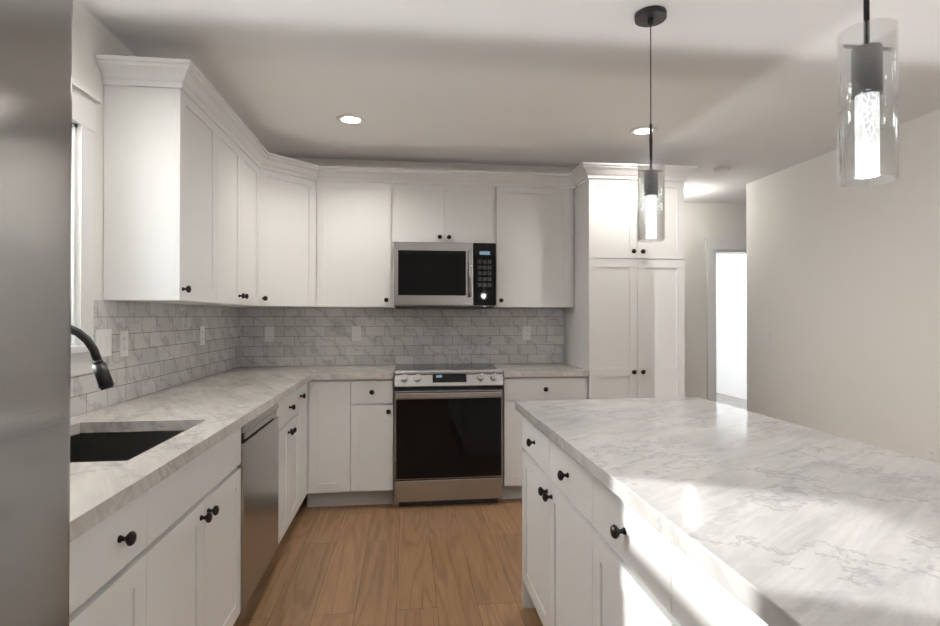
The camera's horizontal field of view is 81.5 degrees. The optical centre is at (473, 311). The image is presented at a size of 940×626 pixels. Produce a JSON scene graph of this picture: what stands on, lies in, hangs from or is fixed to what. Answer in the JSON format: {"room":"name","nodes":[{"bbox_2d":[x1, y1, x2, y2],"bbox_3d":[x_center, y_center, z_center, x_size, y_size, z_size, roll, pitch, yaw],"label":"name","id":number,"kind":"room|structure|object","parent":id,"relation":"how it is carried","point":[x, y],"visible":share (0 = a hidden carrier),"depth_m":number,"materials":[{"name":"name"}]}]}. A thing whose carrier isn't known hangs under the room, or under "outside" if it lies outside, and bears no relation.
{"room":"kitchen","nodes":[
{"label":"kitchen","id":0,"kind":"room"},
{"bbox_2d":[71,0,224,376],"bbox_3d":[-1.448,0.040,0.554,0.200,2.524,7.550,0,0,-7],"label":"wall","id":1,"kind":"structure","parent":0,"point":[92,36],"depth_m":2.25,"materials":[{"name":"white paint"}]},
{"bbox_2d":[70,432,80,459],"bbox_3d":[-1.392,0.548,1.680,0.004,0.226,0.596,0,0,-7],"label":"sink","id":2,"kind":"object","parent":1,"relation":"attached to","point":[75,440],"depth_m":1.95,"materials":[{"name":"black metal"}]},
{"bbox_2d":[71,78,101,376],"bbox_3d":[-1.565,-0.317,1.756,0.222,1.115,0.920,0,0,-7],"label":"window","id":3,"kind":"structure","parent":1,"relation":"in","point":[85,100],"depth_m":2.12,"materials":[{"name":"white paint"}]},
{"bbox_2d":[95,329,111,356],"bbox_3d":[-1.548,0.130,2.285,0.009,0.115,0.116,0,0,-7],"label":"outlet","id":4,"kind":"object","parent":1,"relation":"attached to","point":[103,338],"depth_m":2.29,"materials":[{"name":"white plastic"}]},
{"bbox_2d":[119,331,127,356],"bbox_3d":[-1.569,0.142,2.450,0.008,0.115,0.070,0,0,-7],"label":"outlet","id":5,"kind":"object","parent":1,"relation":"attached to","point":[123,351],"depth_m":2.44,"materials":[{"name":"white plastic"}]},
{"bbox_2d":[81,432,196,459],"bbox_3d":[-1.207,0.550,2.002,0.443,0.226,0.004,0,0,-7],"label":"sink","id":6,"kind":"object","parent":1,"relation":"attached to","point":[94,445],"depth_m":1.98,"materials":[{"name":"black metal"}]},
{"bbox_2d":[100,58,235,305],"bbox_3d":[-1.414,-0.551,2.581,0.356,1.006,0.522,0,0,-7],"label":"upper cabinet","id":7,"kind":"object","parent":1,"relation":"attached to","point":[210,199],"depth_m":2.33,"materials":[{"name":"white paint"}]},
{"bbox_2d":[200,326,204,344],"bbox_3d":[-1.684,0.146,3.391,0.008,0.115,0.070,0,0,-7],"label":"outlet","id":8,"kind":"object","parent":1,"relation":"attached to","point":[202,329],"depth_m":3.38,"materials":[{"name":"white plastic"}]},
{"bbox_2d":[225,114,267,306],"bbox_3d":[-1.487,-0.547,3.172,0.356,1.006,0.904,0,0,-7],"label":"upper cabinet","id":9,"kind":"object","parent":1,"relation":"attached to","point":[251,156],"depth_m":3.42,"materials":[{"name":"white paint"}]},
{"bbox_2d":[157,428,208,527],"bbox_3d":[-0.949,0.548,1.735,0.004,0.226,0.596,0,0,-7],"label":"base cabinet","id":10,"kind":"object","parent":0,"relation":"attached to","point":[189,481],"depth_m":1.61,"materials":[{"name":"white wood"}]},
{"bbox_2d":[264,157,576,367],"bbox_3d":[-0.131,0.069,4.444,3.366,2.524,0.150,0,0,-7],"label":"wall","id":11,"kind":"structure","parent":0,"point":[428,165],"depth_m":4.35,"materials":[{"name":"white paint"}]},
{"bbox_2d":[265,327,273,341],"bbox_3d":[-1.566,0.169,4.179,0.070,0.115,0.008,0,0,-7],"label":"outlet","id":12,"kind":"object","parent":11,"relation":"attached to","point":[269,331],"depth_m":4.18,"materials":[{"name":"white plastic"}]},
{"bbox_2d":[268,152,331,306],"bbox_3d":[-1.412,-0.541,3.877,0.678,1.006,0.665,0,0,-7],"label":"upper cabinet","id":13,"kind":"object","parent":11,"relation":"attached to","point":[295,187],"depth_m":3.81,"materials":[{"name":"white paint"}]},
{"bbox_2d":[352,326,360,340],"bbox_3d":[-0.919,0.170,4.258,0.070,0.115,0.008,0,0,-7],"label":"outlet","id":14,"kind":"object","parent":11,"relation":"attached to","point":[356,330],"depth_m":4.26,"materials":[{"name":"white plastic"}]},
{"bbox_2d":[324,174,395,307],"bbox_3d":[-0.904,-0.497,4.102,0.599,0.920,0.342,0,0,-7],"label":"upper cabinet","id":15,"kind":"object","parent":11,"relation":"attached to","point":[360,213],"depth_m":3.98,"materials":[{"name":"white paint"}]},
{"bbox_2d":[396,178,495,242],"bbox_3d":[-0.238,-0.729,4.206,0.747,0.453,0.302,0,0,-7],"label":"upper cabinet","id":16,"kind":"object","parent":11,"relation":"attached to","point":[449,212],"depth_m":4.06,"materials":[{"name":"white paint"}]},
{"bbox_2d":[394,242,495,308],"bbox_3d":[-0.227,-0.263,4.109,0.735,0.473,0.473,0,0,-7],"label":"microwave","id":17,"kind":"object","parent":16,"relation":"attached to","point":[436,275],"visible":1,"depth_m":3.92,"materials":[{"name":"silver metal"}]},
{"bbox_2d":[522,326,530,339],"bbox_3d":[0.427,0.171,4.424,0.070,0.115,0.008,0,0,-7],"label":"outlet","id":18,"kind":"object","parent":11,"relation":"attached to","point":[526,330],"depth_m":4.42,"materials":[{"name":"white plastic"}]},
{"bbox_2d":[494,182,574,307],"bbox_3d":[0.442,-0.495,4.288,0.625,0.920,0.302,0,0,-7],"label":"upper cabinet","id":19,"kind":"object","parent":11,"relation":"attached to","point":[535,220],"depth_m":4.14,"materials":[{"name":"white paint"}]},
{"bbox_2d":[233,393,746,625],"bbox_3d":[2.269,1.354,3.848,8.586,0.064,13.600,0,0,-7],"label":"floor","id":20,"kind":"structure","parent":0,"point":[393,565],"depth_m":2.80,"materials":[{"name":"brown wood"}]},
{"bbox_2d":[0,0,72,625],"bbox_3d":[-0.868,0.426,0.249,0.818,1.724,0.800,0,0,-7],"label":"refrigerator","id":21,"kind":"object","parent":20,"relation":"on","point":[35,181],"visible":1,"depth_m":0.62,"materials":[{"name":"grey metal"}]},
{"bbox_2d":[69,484,164,625],"bbox_3d":[-1.093,0.869,1.027,0.616,0.874,0.744,0,0,-7],"label":"base cabinet","id":22,"kind":"object","parent":20,"relation":"on","point":[117,569],"depth_m":1.26,"materials":[{"name":"white paint"}]},
{"bbox_2d":[70,460,172,543],"bbox_3d":[-1.080,0.411,1.042,0.645,0.038,0.765,0,0,-7],"label":"countertop","id":23,"kind":"structure","parent":22,"relation":"on","point":[99,489],"depth_m":1.26,"materials":[{"name":"white stone"}]},
{"bbox_2d":[69,322,114,442],"bbox_3d":[-1.290,0.213,1.679,0.322,0.364,0.089,0,0,-7],"label":"faucet","id":24,"kind":"object","parent":23,"relation":"on","point":[104,379],"depth_m":1.70,"materials":[{"name":"black metal"}]},
{"bbox_2d":[165,480,240,625],"bbox_3d":[-1.176,0.995,1.700,0.616,0.631,0.849,0,0,-7],"label":"base cabinet","id":25,"kind":"object","parent":20,"relation":"on","point":[203,549],"depth_m":1.79,"materials":[{"name":"white paint"}]},
{"bbox_2d":[209,388,300,544],"bbox_3d":[-1.341,0.884,3.036,0.616,0.874,0.624,0,0,-7],"label":"base cabinet","id":26,"kind":"object","parent":20,"relation":"on","point":[224,447],"depth_m":2.93,"materials":[{"name":"white paint"}]},
{"bbox_2d":[236,402,278,610],"bbox_3d":[-1.248,0.879,2.427,0.598,0.866,0.600,0,0,-7],"label":"dishwasher","id":27,"kind":"object","parent":20,"relation":"on","point":[259,465],"visible":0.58,"depth_m":2.38,"materials":[{"name":"grey metal"}]},
{"bbox_2d":[297,380,316,510],"bbox_3d":[-1.355,0.886,3.412,0.679,0.874,0.360,0,0,-7],"label":"base cabinet","id":28,"kind":"object","parent":20,"relation":"on","point":[309,389],"depth_m":3.62,"materials":[{"name":"white paint"}]},
{"bbox_2d":[317,376,360,506],"bbox_3d":[-0.978,0.890,3.913,0.356,0.874,0.679,0,0,-7],"label":"base cabinet","id":29,"kind":"object","parent":20,"relation":"on","point":[338,397],"depth_m":3.65,"materials":[{"name":"white paint"}]},
{"bbox_2d":[70,364,324,435],"bbox_3d":[-1.333,0.426,3.098,0.645,0.038,2.217,0,0,-7],"label":"countertop","id":30,"kind":"structure","parent":29,"relation":"on","point":[226,401],"depth_m":2.40,"materials":[{"name":"white stone"}]},
{"bbox_2d":[313,364,395,379],"bbox_3d":[-0.844,0.432,3.950,0.534,0.038,0.645,0,0,-7],"label":"countertop","id":31,"kind":"structure","parent":29,"relation":"on","point":[366,371],"depth_m":3.78,"materials":[{"name":"white stone"}]},
{"bbox_2d":[361,372,394,504],"bbox_3d":[-0.752,0.891,3.972,0.341,0.874,0.616,0,0,-7],"label":"base cabinet","id":32,"kind":"object","parent":20,"relation":"on","point":[377,396],"depth_m":3.68,"materials":[{"name":"white paint"}]},
{"bbox_2d":[394,363,503,506],"bbox_3d":[-0.202,0.860,3.993,0.740,0.928,0.691,0,0,-7],"label":"range","id":33,"kind":"object","parent":20,"relation":"on","point":[448,433],"visible":1,"depth_m":3.71,"materials":[{"name":"silver metal"}]},
{"bbox_2d":[501,376,587,498],"bbox_3d":[0.471,0.892,4.123,0.605,0.874,0.616,0,0,-7],"label":"base cabinet","id":34,"kind":"object","parent":20,"relation":"on","point":[515,388],"depth_m":3.80,"materials":[{"name":"white paint"}]},
{"bbox_2d":[491,364,588,375],"bbox_3d":[0.470,0.434,4.112,0.611,0.038,0.645,0,0,-7],"label":"countertop","id":35,"kind":"structure","parent":34,"relation":"on","point":[508,369],"depth_m":3.85,"materials":[{"name":"white stone"}]},
{"bbox_2d":[564,162,697,398],"bbox_3d":[1.136,0.143,4.177,0.849,2.371,0.682,0,0,-7],"label":"pantry cabinet","id":36,"kind":"object","parent":20,"relation":"on","point":[624,326],"visible":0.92,"depth_m":3.91,"materials":[{"name":"white paint"}]},
{"bbox_2d":[516,409,778,625],"bbox_3d":[0.599,0.872,1.551,0.612,0.874,1.874,0,0,-7],"label":"kitchen island","id":37,"kind":"object","parent":20,"relation":"on","point":[590,557],"depth_m":1.48,"materials":[{"name":"white paint"}]},
{"bbox_2d":[515,397,939,625],"bbox_3d":[0.745,0.415,1.579,0.888,0.038,1.928,0,0,-7],"label":"island countertop","id":38,"kind":"structure","parent":37,"relation":"on","point":[808,526],"depth_m":1.14,"materials":[{"name":"white stone"}]},
{"bbox_2d":[78,0,939,203],"bbox_3d":[2.269,-1.228,3.867,8.586,0.060,13.600,0,0,-7],"label":"ceiling","id":39,"kind":"structure","parent":0,"point":[745,91],"depth_m":2.77,"materials":[{"name":"white paint"}]},
{"bbox_2d":[336,114,364,123],"bbox_3d":[-0.764,-1.196,3.393,0.176,0.010,0.176,0,0,-7],"label":"recessed light","id":40,"kind":"object","parent":39,"relation":"in","point":[350,119],"visible":1,"depth_m":3.38,"materials":[{"name":"white paint"}]},
{"bbox_2d":[630,126,657,134],"bbox_3d":[1.119,-1.194,3.600,0.176,0.010,0.176,0,0,-7],"label":"recessed light","id":41,"kind":"object","parent":39,"relation":"in","point":[641,130],"visible":0.83,"depth_m":3.59,"materials":[{"name":"white paint"}]},
{"bbox_2d":[635,5,666,242],"bbox_3d":[0.717,-0.749,2.212,0.124,0.922,0.124,0,0,-7],"label":"pendant light","id":42,"kind":"object","parent":39,"relation":"hanging from","point":[651,16],"visible":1,"depth_m":2.19,"materials":[{"name":"black"}]},
{"bbox_2d":[714,167,730,173],"bbox_3d":[2.067,-1.173,4.541,0.130,0.037,0.130,0,0,-7],"label":"smoke detector","id":43,"kind":"object","parent":39,"relation":"attached to","point":[721,170],"visible":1,"depth_m":4.50,"materials":[{"name":"white plastic"}]},
{"bbox_2d":[836,0,898,187],"bbox_3d":[0.827,-0.746,1.151,0.124,0.944,0.124,0,0,-7],"label":"pendant light","id":44,"kind":"object","parent":39,"relation":"hanging from","point":[867,59],"visible":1,"depth_m":1.13,"materials":[{"name":"black"}]},
{"bbox_2d":[683,202,745,398],"bbox_3d":[2.933,0.081,6.015,3.340,2.524,0.120,0,0,-7],"label":"wall","id":45,"kind":"structure","parent":0,"point":[702,221],"depth_m":5.89,"materials":[{"name":"white paint"}]},
{"bbox_2d":[705,237,745,401],"bbox_3d":[2.379,0.270,5.935,2.270,2.145,0.160,0,0,-7],"label":"door frame","id":46,"kind":"structure","parent":45,"relation":"in","point":[714,246],"depth_m":5.89,"materials":[{"name":"white paint"}]},
{"bbox_2d":[716,254,746,399],"bbox_3d":[4.336,0.095,7.875,0.100,2.524,5.130,0,0,-7],"label":"wall","id":47,"kind":"structure","parent":0,"point":[731,330],"depth_m":8.83,"materials":[{"name":"white paint"}]},
{"bbox_2d":[746,109,939,463],"bbox_3d":[2.728,0.065,3.975,0.120,2.524,2.220,0,0,-7],"label":"wall","id":48,"kind":"structure","parent":0,"point":[843,294],"depth_m":3.88,"materials":[{"name":"white paint"}]},
{"bbox_2d":[926,445,937,462],"bbox_3d":[2.748,0.866,3.276,0.008,0.115,0.070,0,0,-7],"label":"outlet","id":49,"kind":"object","parent":48,"relation":"attached to","point":[931,452],"depth_m":3.27,"materials":[{"name":"white plastic"}]}
]}

